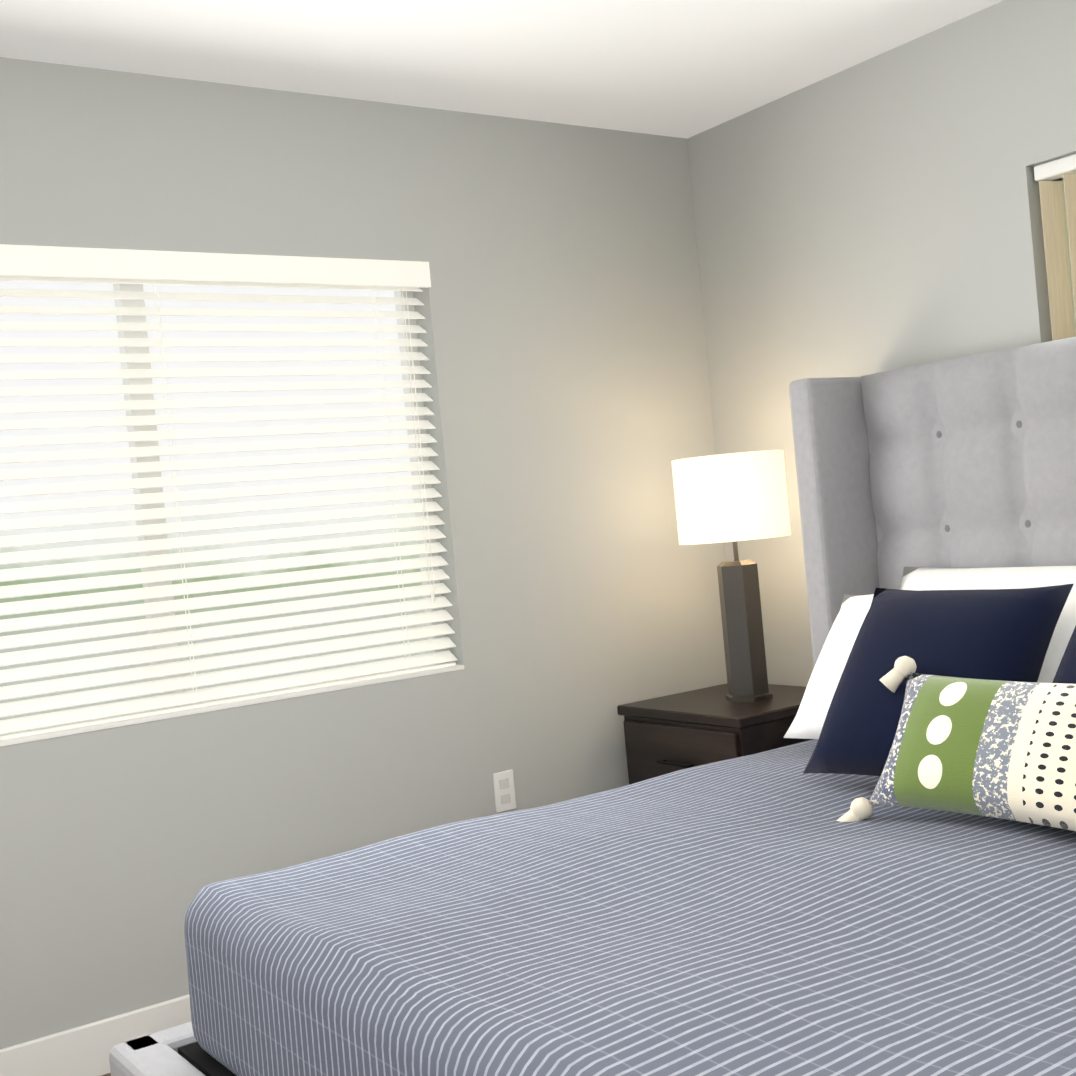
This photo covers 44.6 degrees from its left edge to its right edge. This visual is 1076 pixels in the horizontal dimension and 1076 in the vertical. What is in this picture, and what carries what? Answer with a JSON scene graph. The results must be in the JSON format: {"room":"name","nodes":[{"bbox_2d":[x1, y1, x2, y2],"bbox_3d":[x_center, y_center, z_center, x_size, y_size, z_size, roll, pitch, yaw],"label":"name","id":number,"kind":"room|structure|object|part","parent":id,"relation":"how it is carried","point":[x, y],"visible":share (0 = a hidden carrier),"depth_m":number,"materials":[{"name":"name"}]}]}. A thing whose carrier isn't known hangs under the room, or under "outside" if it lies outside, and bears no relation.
{"room":"bedroom","nodes":[
{"label":"bedroom","id":0,"kind":"room"},
{"bbox_2d":[0,57,726,1048],"bbox_3d":[-1.037,0.059,3.317,4.240,2.440,0.160,-6,1,-35],"label":"wall","id":1,"kind":"structure","parent":0,"point":[564,351],"depth_m":3.76,"materials":[{"name":"grey paint"}]},
{"bbox_2d":[0,994,190,1075],"bbox_3d":[-0.875,1.205,3.265,3.870,0.130,0.018,-6,1,-35],"label":"baseboard","id":2,"kind":"structure","parent":1,"relation":"attached to","point":[83,1050],"depth_m":3.10,"materials":[{"name":"white wood"}]},
{"bbox_2d":[0,284,463,746],"bbox_3d":[-0.944,-0.136,3.373,1.570,1.171,0.130,-6,1,-35],"label":"window","id":3,"kind":"structure","parent":1,"relation":"in","point":[127,397],"depth_m":3.37,"materials":[{"name":"white"}]},
{"bbox_2d":[0,244,456,739],"bbox_3d":[-0.923,-0.142,3.343,1.590,1.171,0.058,-6,1,-35],"label":"window blinds","id":4,"kind":"object","parent":3,"relation":"attached to","point":[31,263],"visible":0.85,"depth_m":3.39,"materials":[{"name":"white plastic"}]},
{"bbox_2d":[493,769,515,812],"bbox_3d":[-0.098,0.740,3.835,0.070,0.115,0.007,-6,1,-35],"label":"electrical outlet plate","id":5,"kind":"object","parent":1,"relation":"attached to","point":[498,791],"depth_m":3.83,"materials":[{"name":"white plastic"}]},
{"bbox_3d":[-0.098,0.718,3.832,0.034,0.028,0.002,-6,1,-35],"label":"electrical outlet","id":6,"kind":"part","parent":5,"relation":"part of","materials":[{"name":"white plastic"}]},
{"bbox_3d":[-0.094,0.762,3.833,0.034,0.028,0.002,-6,1,-35],"label":"electrical outlet","id":7,"kind":"part","parent":5,"relation":"part of","materials":[{"name":"white plastic"}]},
{"bbox_2d":[0,0,1002,138],"bbox_3d":[0.074,-1.292,1.530,4.240,0.100,4.470,-6,1,-35],"label":"ceiling","id":8,"kind":"structure","parent":0,"point":[686,69],"depth_m":3.36,"materials":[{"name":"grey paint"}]},
{"bbox_2d":[687,0,1075,686],"bbox_3d":[1.903,-0.204,2.650,0.160,2.440,4.310,-6,1,-35],"label":"wall","id":9,"kind":"structure","parent":0,"point":[877,214],"depth_m":3.76,"materials":[{"name":"grey paint"}]},
{"bbox_2d":[1034,153,1075,340],"bbox_3d":[2.039,-0.704,2.355,0.130,0.601,2.510,-6,1,-35],"label":"window blinds","id":10,"kind":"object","parent":9,"relation":"in","point":[1058,203],"depth_m":3.33,"materials":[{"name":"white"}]},
{"bbox_3d":[1.993,-0.980,2.336,0.050,0.038,2.490,-6,1,-35],"label":"window blind rail","id":11,"kind":"part","parent":10,"relation":"part of","materials":[{"name":"white"}]},
{"bbox_3d":[0.309,1.227,1.569,4.240,0.080,4.470,-6,1,-35],"label":"floor carpet","id":12,"kind":"object","parent":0,"visible":0},
{"bbox_2d":[109,337,1075,1075],"bbox_3d":[0.673,0.365,2.285,2.300,1.545,2.120,-6,1,-35],"label":"bed","id":13,"kind":"object","parent":12,"relation":"on","point":[875,875],"visible":1,"depth_m":2.27,"materials":[{"name":"fabric"}]},
{"bbox_2d":[617,683,812,784],"bbox_3d":[0.617,0.800,3.931,0.525,0.640,0.540,-6,1,-35],"label":"nightstand","id":14,"kind":"object","parent":12,"relation":"on","point":[667,734],"visible":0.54,"depth_m":3.79,"materials":[{"name":"brown wood"}]},
{"bbox_2d":[672,450,790,701],"bbox_3d":[0.595,0.117,3.900,0.330,0.725,0.330,-6,1,-35],"label":"lamp","id":15,"kind":"object","parent":14,"relation":"on","point":[733,498],"visible":1,"depth_m":3.79,"materials":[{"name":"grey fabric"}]},
{"bbox_3d":[0.573,-0.120,3.897,0.330,0.250,0.330,-6,1,-35],"label":"lamp shade","id":16,"kind":"part","parent":15,"relation":"part of","materials":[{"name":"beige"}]},
{"label":"outside","id":17,"kind":"structure","parent":0,"visible":0},
{"bbox_2d":[0,281,427,719],"bbox_3d":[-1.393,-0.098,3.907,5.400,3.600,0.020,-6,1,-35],"label":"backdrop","id":18,"kind":"structure","parent":17,"point":[149,319],"depth_m":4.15,"materials":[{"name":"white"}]}
]}

